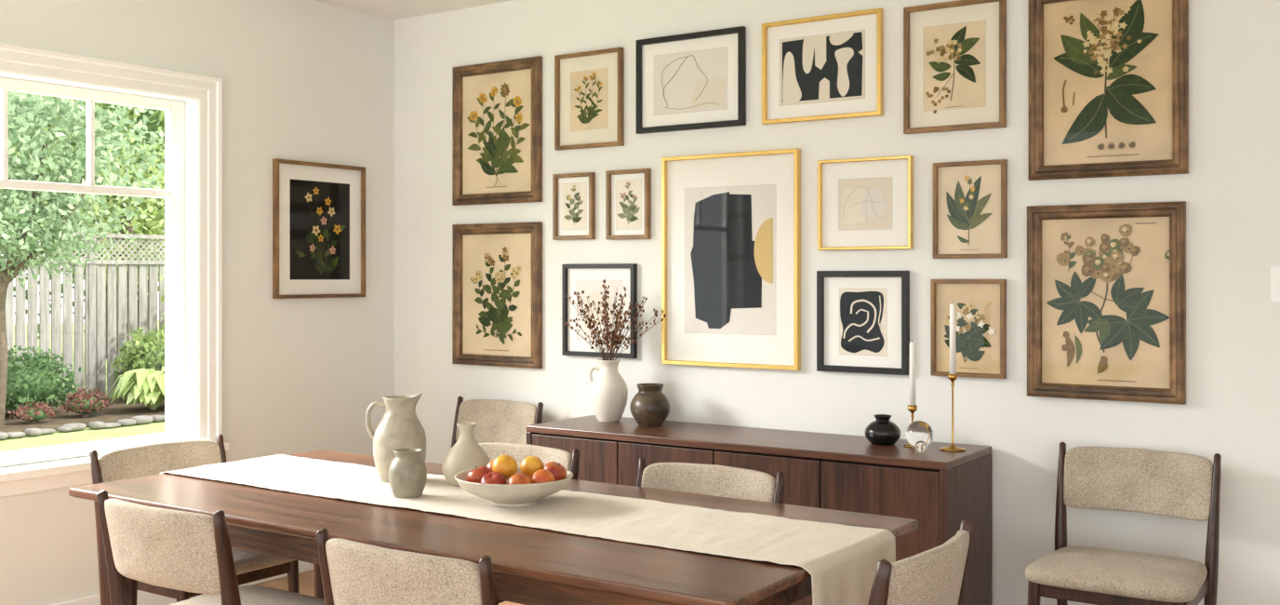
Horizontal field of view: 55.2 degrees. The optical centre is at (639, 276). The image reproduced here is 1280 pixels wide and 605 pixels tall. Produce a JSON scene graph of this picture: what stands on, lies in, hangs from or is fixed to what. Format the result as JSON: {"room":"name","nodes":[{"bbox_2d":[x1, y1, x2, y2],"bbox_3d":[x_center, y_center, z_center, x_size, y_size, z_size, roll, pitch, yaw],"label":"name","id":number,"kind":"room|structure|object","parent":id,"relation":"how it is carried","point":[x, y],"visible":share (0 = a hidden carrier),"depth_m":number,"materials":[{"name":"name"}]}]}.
{"room":"dining room","nodes":[
{"label":"dining room","id":0,"kind":"room"},
{"bbox_2d":[0,0,394,604],"bbox_3d":[-3.323,0.040,3.407,0.150,2.720,7.100,0,0,34],"label":"wall","id":1,"kind":"structure","parent":0,"point":[303,80],"depth_m":5.62,"materials":[{"name":"paint"}]},
{"bbox_2d":[0,76,184,466],"bbox_3d":[-2.707,-0.018,4.366,0.044,1.501,2.456,0,0,34],"label":"window","id":2,"kind":"structure","parent":1,"relation":"in","point":[173,193],"depth_m":5.24,"materials":[{"name":"paint"}]},
{"bbox_2d":[0,42,229,496],"bbox_3d":[-2.657,-0.024,4.333,0.210,1.708,2.720,0,0,34],"label":"window frame","id":3,"kind":"structure","parent":1,"relation":"attached to","point":[201,95],"depth_m":5.33,"materials":[{"name":"paint"}]},
{"bbox_2d":[52,560,313,604],"bbox_3d":[-3.259,1.340,3.351,0.017,0.120,7.080,0,0,34],"label":"baseboard","id":4,"kind":"structure","parent":1,"relation":"attached to","point":[144,597],"depth_m":5.12,"materials":[{"name":"paint"}]},
{"bbox_2d":[272,158,365,298],"bbox_3d":[-1.533,-0.221,5.881,0.026,0.647,0.554,0,0,34],"label":"framed botanical print","id":5,"kind":"object","parent":1,"relation":"attached to","point":[319,208],"visible":1,"depth_m":5.87,"materials":[{"name":"brown wood"}]},
{"bbox_2d":[253,569,524,604],"bbox_3d":[-0.246,1.450,1.407,7.488,0.100,7.250,0,0,34],"label":"floor","id":6,"kind":"structure","parent":0,"point":[306,578],"depth_m":5.55,"materials":[{"name":"brown wood"}]},
{"bbox_2d":[89,433,299,604],"bbox_3d":[-1.502,0.989,4.158,0.547,0.824,0.520,0,0,34],"label":"dining chair","id":7,"kind":"object","parent":6,"relation":"on","point":[151,459],"visible":0.25,"depth_m":4.15,"materials":[{"name":"beige fabric"}]},
{"bbox_2d":[95,489,325,604],"bbox_3d":[-1.125,0.989,3.343,0.520,0.824,0.547,0,0,34],"label":"dining chair","id":8,"kind":"object","parent":6,"relation":"on","point":[192,552],"visible":0.99,"depth_m":3.11,"materials":[{"name":"beige fabric"}]},
{"bbox_2d":[315,527,498,604],"bbox_3d":[-0.403,0.989,2.849,0.520,0.824,0.547,0,0,34],"label":"dining chair","id":9,"kind":"object","parent":6,"relation":"on","point":[353,572],"visible":1,"depth_m":2.61,"materials":[{"name":"beige fabric"}]},
{"bbox_2d":[68,450,918,604],"bbox_3d":[-0.507,1.025,3.519,2.355,0.750,1.010,0,0,34],"label":"dining table","id":10,"kind":"object","parent":6,"relation":"on","point":[531,566],"visible":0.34,"depth_m":3.10,"materials":[{"name":"brown wood"}]},
{"bbox_2d":[160,453,895,604],"bbox_3d":[-0.466,0.771,3.565,2.403,0.260,0.487,0,0,34],"label":"table runner","id":11,"kind":"object","parent":10,"relation":"on","point":[841,561],"visible":0.9,"depth_m":3.22,"materials":[{"name":"fabric"}]},
{"bbox_2d":[365,393,426,482],"bbox_3d":[-0.760,0.507,3.872,0.166,0.275,0.166,0,0,-44],"label":"ceramic pitcher","id":12,"kind":"object","parent":11,"relation":"on","point":[399,427],"visible":0.73,"depth_m":3.82,"materials":[{"name":"beige ceramic"}]},
{"bbox_2d":[388,447,426,498],"bbox_3d":[-0.681,0.576,3.588,0.111,0.136,0.111,0,0,34],"label":"ceramic vase","id":13,"kind":"object","parent":11,"relation":"on","point":[407,471],"visible":1,"depth_m":3.55,"materials":[{"name":"beige ceramic"}]},
{"bbox_2d":[441,421,490,486],"bbox_3d":[-0.539,0.550,3.797,0.151,0.189,0.151,0,0,34],"label":"bottle vase","id":14,"kind":"object","parent":11,"relation":"on","point":[466,453],"visible":0.76,"depth_m":3.75,"materials":[{"name":"beige ceramic"}]},
{"bbox_2d":[454,465,573,506],"bbox_3d":[-0.357,0.603,3.477,0.336,0.081,0.336,0,0,34],"label":"fruit bowl","id":15,"kind":"object","parent":11,"relation":"on","point":[506,495],"visible":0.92,"depth_m":3.36,"materials":[{"name":"ceramic"}]},
{"bbox_2d":[466,465,492,482],"bbox_3d":[-0.454,0.571,3.469,0.075,0.070,0.075,0,0,-33],"label":"apple","id":16,"kind":"object","parent":15,"relation":"in","point":[475,474],"visible":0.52,"depth_m":3.44,"materials":[{"name":"red food"}]},
{"bbox_2d":[486,459,493,471],"bbox_3d":[-0.412,0.564,3.547,0.072,0.069,0.072,0,0,34],"label":"orange","id":17,"kind":"object","parent":15,"relation":"in","point":[489,464],"visible":0.13,"depth_m":3.53,"materials":[{"name":"orange food"}]},
{"bbox_2d":[480,471,506,484],"bbox_3d":[-0.408,0.578,3.400,0.072,0.068,0.073,0,0,-23],"label":"apple","id":18,"kind":"object","parent":15,"relation":"in","point":[491,477],"visible":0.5,"depth_m":3.38,"materials":[{"name":"red food"}]},
{"bbox_2d":[492,454,517,479],"bbox_3d":[-0.383,0.541,3.471,0.071,0.069,0.072,0,0,20],"label":"orange","id":19,"kind":"object","parent":15,"relation":"in","point":[505,464],"visible":0.77,"depth_m":3.45,"materials":[{"name":"orange food"}]},
{"bbox_2d":[506,473,532,484],"bbox_3d":[-0.333,0.580,3.387,0.071,0.069,0.070,0,0,-13],"label":"peach","id":20,"kind":"object","parent":15,"relation":"in","point":[517,478],"visible":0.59,"depth_m":3.37,"materials":[{"name":"orange food"}]},
{"bbox_2d":[520,455,544,476],"bbox_3d":[-0.311,0.551,3.529,0.070,0.067,0.070,0,0,5],"label":"orange","id":21,"kind":"object","parent":15,"relation":"in","point":[529,464],"visible":0.84,"depth_m":3.50,"materials":[{"name":"orange food"}]},
{"bbox_2d":[530,468,555,483],"bbox_3d":[-0.273,0.574,3.429,0.070,0.067,0.070,0,0,34],"label":"orange","id":22,"kind":"object","parent":15,"relation":"in","point":[541,475],"visible":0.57,"depth_m":3.41,"materials":[{"name":"orange food"}]},
{"bbox_2d":[542,461,567,480],"bbox_3d":[-0.245,0.564,3.499,0.073,0.068,0.072,0,0,-42],"label":"apple","id":23,"kind":"object","parent":15,"relation":"in","point":[558,470],"visible":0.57,"depth_m":3.47,"materials":[{"name":"red food"}]},
{"bbox_2d":[451,396,543,447],"bbox_3d":[-0.784,0.989,5.590,0.520,0.824,0.547,0,0,34],"label":"dining chair","id":24,"kind":"object","parent":6,"relation":"on","point":[497,420],"visible":0.23,"depth_m":5.78,"materials":[{"name":"beige fabric"}]},
{"bbox_2d":[477,441,580,602],"bbox_3d":[-0.539,0.989,4.063,0.520,0.824,0.547,0,0,34],"label":"dining chair","id":25,"kind":"object","parent":6,"relation":"on","point":[519,452],"visible":0.11,"depth_m":4.22,"materials":[{"name":"beige fabric"}]},
{"bbox_2d":[636,456,785,503],"bbox_3d":[0.093,0.989,3.597,0.520,0.824,0.547,0,0,34],"label":"dining chair","id":26,"kind":"object","parent":6,"relation":"on","point":[700,478],"visible":0.33,"depth_m":3.79,"materials":[{"name":"beige fabric"}]},
{"bbox_2d":[526,414,992,604],"bbox_3d":[0.412,1.014,4.845,1.834,0.772,0.478,0,0,34],"label":"sideboard","id":27,"kind":"object","parent":6,"relation":"on","point":[938,488],"visible":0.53,"depth_m":4.45,"materials":[{"name":"brown wood"}]},
{"bbox_2d":[587,359,627,422],"bbox_3d":[-0.136,0.495,5.315,0.166,0.267,0.166,0,0,-28],"label":"jug vase","id":28,"kind":"object","parent":27,"relation":"on","point":[608,390],"visible":1,"depth_m":5.26,"materials":[{"name":"ceramic"}]},
{"bbox_2d":[560,279,666,359],"bbox_3d":[-0.107,0.242,5.310,0.450,0.483,0.234,0,0,29],"label":"dried branches","id":29,"kind":"object","parent":28,"relation":"in","point":[615,340],"visible":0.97,"depth_m":5.32,"materials":[{"name":"brown plant"}]},
{"bbox_2d":[629,383,669,426],"bbox_3d":[0.043,0.542,5.170,0.169,0.173,0.169,0,0,34],"label":"pot","id":30,"kind":"object","parent":27,"relation":"on","point":[649,406],"visible":1,"depth_m":5.11,"materials":[{"name":"brown ceramic"}]},
{"bbox_2d":[865,413,900,445],"bbox_3d":[0.909,0.574,4.581,0.133,0.108,0.133,0,0,34],"label":"bud vase","id":31,"kind":"object","parent":27,"relation":"on","point":[881,432],"visible":1,"depth_m":4.54,"materials":[{"name":"ceramic"}]},
{"bbox_2d":[903,341,917,447],"bbox_3d":[1.006,0.429,4.515,0.064,0.395,0.064,0,0,34],"label":"brass candlestick","id":32,"kind":"object","parent":27,"relation":"on","point":[912,406],"visible":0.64,"depth_m":4.51,"materials":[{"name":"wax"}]},
{"bbox_2d":[905,420,933,452],"bbox_3d":[1.000,0.572,4.388,0.100,0.107,0.117,0,0,34],"label":"ornament","id":33,"kind":"object","parent":27,"relation":"on","point":[919,434],"visible":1,"depth_m":4.36,"materials":[{"name":"clear glass"}]},
{"bbox_2d":[939,303,965,451],"bbox_3d":[1.132,0.357,4.429,0.092,0.540,0.092,0,0,34],"label":"brass candlestick","id":34,"kind":"object","parent":27,"relation":"on","point":[953,375],"visible":1,"depth_m":4.42,"materials":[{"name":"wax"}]},
{"bbox_2d":[867,519,973,604],"bbox_3d":[0.460,0.989,2.825,0.547,0.824,0.520,0,0,34],"label":"dining chair","id":35,"kind":"object","parent":6,"relation":"on","point":[936,575],"visible":1,"depth_m":2.60,"materials":[{"name":"beige fabric"}]},
{"bbox_2d":[1025,441,1221,604],"bbox_3d":[1.561,0.989,3.959,0.520,0.824,0.547,0,0,34],"label":"dining chair","id":36,"kind":"object","parent":6,"relation":"on","point":[1186,486],"visible":1,"depth_m":3.99,"materials":[{"name":"beige fabric"}]},
{"bbox_2d":[312,0,512,19],"bbox_3d":[-0.246,-1.395,1.407,7.488,0.150,7.250,0,0,34],"label":"ceiling","id":37,"kind":"structure","parent":0,"point":[393,9],"depth_m":5.97,"materials":[{"name":"paint"}]},
{"bbox_2d":[394,0,1279,604],"bbox_3d":[1.687,0.040,4.385,7.338,2.720,0.150,0,0,34],"label":"wall","id":38,"kind":"structure","parent":0,"point":[1230,191],"depth_m":4.72,"materials":[{"name":"paint"}]},
{"bbox_2d":[452,221,542,368],"bbox_3d":[-0.695,0.088,5.891,0.548,0.688,0.034,0,0,34],"label":"framed botanical print","id":39,"kind":"object","parent":38,"relation":"attached to","point":[497,268],"visible":1,"depth_m":5.89,"materials":[{"name":"brown wood"}]},
{"bbox_2d":[452,55,542,205],"bbox_3d":[-0.695,-0.691,5.891,0.548,0.682,0.034,0,0,34],"label":"framed botanical print","id":40,"kind":"object","parent":38,"relation":"attached to","point":[497,106],"visible":1,"depth_m":5.89,"materials":[{"name":"beige paper"}]},
{"bbox_2d":[552,172,595,239],"bbox_3d":[-0.305,-0.322,5.630,0.226,0.304,0.026,0,0,34],"label":"framed botanical print","id":41,"kind":"object","parent":38,"relation":"attached to","point":[573,193],"visible":1,"depth_m":5.63,"materials":[{"name":"white paper"}]},
{"bbox_2d":[554,47,624,150],"bbox_3d":[-0.235,-0.805,5.583,0.375,0.439,0.026,0,0,34],"label":"framed botanical print","id":42,"kind":"object","parent":38,"relation":"attached to","point":[589,86],"visible":1,"depth_m":5.58,"materials":[{"name":"beige paper"}]},
{"bbox_2d":[561,263,637,358],"bbox_3d":[-0.187,0.153,5.550,0.402,0.421,0.026,0,0,34],"label":"framed abstract print","id":43,"kind":"object","parent":38,"relation":"attached to","point":[589,278],"visible":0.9,"depth_m":5.57,"materials":[{"name":"beige"}]},
{"bbox_2d":[605,168,651,239],"bbox_3d":[-0.053,-0.321,5.459,0.227,0.310,0.026,0,0,34],"label":"framed botanical print","id":44,"kind":"object","parent":38,"relation":"attached to","point":[628,192],"visible":1,"depth_m":5.46,"materials":[{"name":"white paper"}]},
{"bbox_2d":[636,26,746,133],"bbox_3d":[0.212,-0.840,5.279,0.543,0.414,0.026,0,0,34],"label":"framed abstract print","id":45,"kind":"object","parent":38,"relation":"attached to","point":[690,81],"visible":1,"depth_m":5.28,"materials":[{"name":"beige paper"}]},
{"bbox_2d":[661,147,800,370],"bbox_3d":[0.374,-0.069,5.166,0.662,0.902,0.030,0,0,34],"label":"framed abstract print","id":46,"kind":"object","parent":38,"relation":"attached to","point":[731,221],"visible":1,"depth_m":5.16,"materials":[{"name":"gold metal"}]},
{"bbox_2d":[761,8,883,124],"bbox_3d":[0.728,-0.838,4.928,0.527,0.418,0.026,0,0,34],"label":"framed abstract print","id":47,"kind":"object","parent":38,"relation":"attached to","point":[826,67],"visible":1,"depth_m":4.92,"materials":[{"name":"white paper"}]},
{"bbox_2d":[816,270,909,374],"bbox_3d":[0.877,0.179,4.827,0.384,0.402,0.026,0,0,34],"label":"framed abstract print","id":48,"kind":"object","parent":38,"relation":"attached to","point":[863,316],"visible":1,"depth_m":4.83,"materials":[{"name":"beige paper"}]},
{"bbox_2d":[817,155,913,250],"bbox_3d":[0.885,-0.285,4.822,0.395,0.361,0.026,0,0,34],"label":"framed abstract print","id":49,"kind":"object","parent":38,"relation":"attached to","point":[867,203],"visible":1,"depth_m":4.82,"materials":[{"name":"white paper"}]},
{"bbox_2d":[903,0,1006,133],"bbox_3d":[1.185,-0.793,4.618,0.392,0.487,0.026,0,0,34],"label":"framed botanical print","id":50,"kind":"object","parent":38,"relation":"attached to","point":[954,52],"visible":1,"depth_m":4.62,"materials":[{"name":"beige paper"}]},
{"bbox_2d":[930,279,1006,378],"bbox_3d":[1.230,0.194,4.588,0.283,0.367,0.026,0,0,34],"label":"framed botanical print","id":51,"kind":"object","parent":38,"relation":"attached to","point":[980,304],"visible":0.88,"depth_m":4.58,"materials":[{"name":"beige paper"}]},
{"bbox_2d":[933,159,1007,258],"bbox_3d":[1.234,-0.249,4.585,0.278,0.363,0.026,0,0,34],"label":"framed botanical print","id":52,"kind":"object","parent":38,"relation":"attached to","point":[970,197],"visible":1,"depth_m":4.59,"materials":[{"name":"beige paper"}]},
{"bbox_2d":[1026,200,1186,404],"bbox_3d":[1.632,0.090,4.308,0.533,0.690,0.036,0,0,34],"label":"framed botanical print","id":53,"kind":"object","parent":38,"relation":"attached to","point":[1106,283],"visible":1,"depth_m":4.31,"materials":[{"name":"brown wood"}]},
{"bbox_2d":[1028,0,1188,180],"bbox_3d":[1.638,-0.693,4.304,0.536,0.686,0.036,0,0,34],"label":"framed botanical print","id":54,"kind":"object","parent":38,"relation":"attached to","point":[1109,79],"visible":1,"depth_m":4.30,"materials":[{"name":"beige paper"}]},
{"bbox_2d":[1269,266,1279,302],"bbox_3d":[2.103,0.025,4.004,0.073,0.120,0.011,0,0,34],"label":"light switch","id":55,"kind":"object","parent":38,"relation":"attached to","point":[1274,271],"visible":1,"depth_m":4.01,"materials":[{"name":"paint"}]},
{"label":"outside","id":56,"kind":"structure","parent":0,"visible":0},
{"bbox_2d":[0,320,165,452],"bbox_3d":[-11.199,1.650,23.328,35.252,0.100,54.000,0,0,34],"label":"lawn","id":57,"kind":"structure","parent":56,"point":[86,434],"depth_m":12.34,"materials":[{"name":"green plant"}]},
{"bbox_2d":[0,92,106,274],"bbox_3d":[-9.537,-1.154,16.860,3.860,5.508,4.742,0,0,34],"label":"tree","id":58,"kind":"object","parent":57,"relation":"on","point":[55,100],"visible":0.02,"depth_m":17.14,"materials":[{"name":"green plant"}]},
{"bbox_2d":[1,123,162,358],"bbox_3d":[-10.359,-2.483,24.084,4.982,8.166,8.101,0,0,34],"label":"tree","id":59,"kind":"object","parent":57,"relation":"on","point":[161,249],"visible":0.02,"depth_m":23.80,"materials":[{"name":"green plant"}]},
{"bbox_2d":[0,227,165,402],"bbox_3d":[-6.647,0.494,16.034,0.140,2.208,13.090,0,0,34],"label":"fence","id":60,"kind":"object","parent":57,"relation":"on","point":[95,281],"visible":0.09,"depth_m":15.51,"materials":[{"name":"beige wood"}]},
{"bbox_2d":[0,396,165,432],"bbox_3d":[-5.338,1.569,15.718,2.300,0.059,20.000,0,0,34],"label":"garden bed","id":61,"kind":"object","parent":57,"relation":"on","point":[119,410],"visible":0.02,"depth_m":13.46,"materials":[{"name":"soil"}]},
{"bbox_2d":[7,400,54,423],"bbox_3d":[-6.363,1.425,12.858,0.411,0.228,0.447,0,0,13],"label":"plant","id":62,"kind":"object","parent":61,"relation":"on","point":[38,411],"visible":1,"depth_m":12.78,"materials":[{"name":"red plant"}]},
{"bbox_2d":[5,343,82,412],"bbox_3d":[-6.840,1.139,13.570,1.113,0.801,1.324,0,0,21],"label":"boxwood shrub","id":63,"kind":"object","parent":61,"relation":"on","point":[36,380],"visible":0.78,"depth_m":13.44,"materials":[{"name":"green plant"}]},
{"bbox_2d":[0,91,165,426],"bbox_3d":[-6.317,-0.543,12.947,2.306,4.178,2.745,0,0,17],"label":"tree","id":64,"kind":"object","parent":61,"relation":"on","point":[26,215],"visible":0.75,"depth_m":12.75,"materials":[{"name":"green plant"}]},
{"bbox_2d":[59,386,113,416],"bbox_3d":[-6.093,1.374,13.444,0.464,0.329,0.540,0,0,34],"label":"plant","id":65,"kind":"object","parent":61,"relation":"on","point":[86,404],"visible":1,"depth_m":13.35,"materials":[{"name":"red plant"}]},
{"bbox_2d":[107,366,165,409],"bbox_3d":[-5.605,1.288,14.075,0.957,0.492,0.995,0,0,34],"label":"plant","id":66,"kind":"object","parent":61,"relation":"on","point":[142,385],"visible":0.73,"depth_m":13.74,"materials":[{"name":"green plant"}]},
{"bbox_2d":[110,326,165,383],"bbox_3d":[-6.074,1.083,15.231,0.915,0.912,1.043,0,0,34],"label":"shrub","id":67,"kind":"object","parent":61,"relation":"on","point":[147,354],"visible":0.44,"depth_m":15.04,"materials":[{"name":"green plant"}]},
{"bbox_2d":[154,266,165,345],"bbox_3d":[-5.606,0.616,16.119,1.304,1.845,1.690,0,0,34],"label":"shrub","id":68,"kind":"object","parent":61,"relation":"on","point":[162,298],"visible":0.02,"depth_m":15.83,"materials":[{"name":"green plant"}]},
{"bbox_2d":[0,414,165,439],"bbox_3d":[-4.542,1.553,14.577,0.285,0.090,13.193,0,0,34],"label":"stone border","id":69,"kind":"object","parent":57,"relation":"on","point":[142,419],"visible":0.26,"depth_m":12.70,"materials":[{"name":"beige stone"}]},
{"bbox_2d":[1,96,165,340],"bbox_3d":[-8.197,-1.862,20.109,4.298,6.924,5.054,0,0,34],"label":"tree","id":70,"kind":"object","parent":57,"relation":"on","point":[158,115],"visible":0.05,"depth_m":19.00,"materials":[{"name":"green plant"}]},
{"bbox_2d":[55,123,165,384],"bbox_3d":[-7.619,-0.329,18.228,2.584,3.859,2.340,0,0,34],"label":"tree","id":71,"kind":"object","parent":57,"relation":"on","point":[129,225],"visible":0.2,"depth_m":17.96,"materials":[{"name":"green plant"}]}
]}

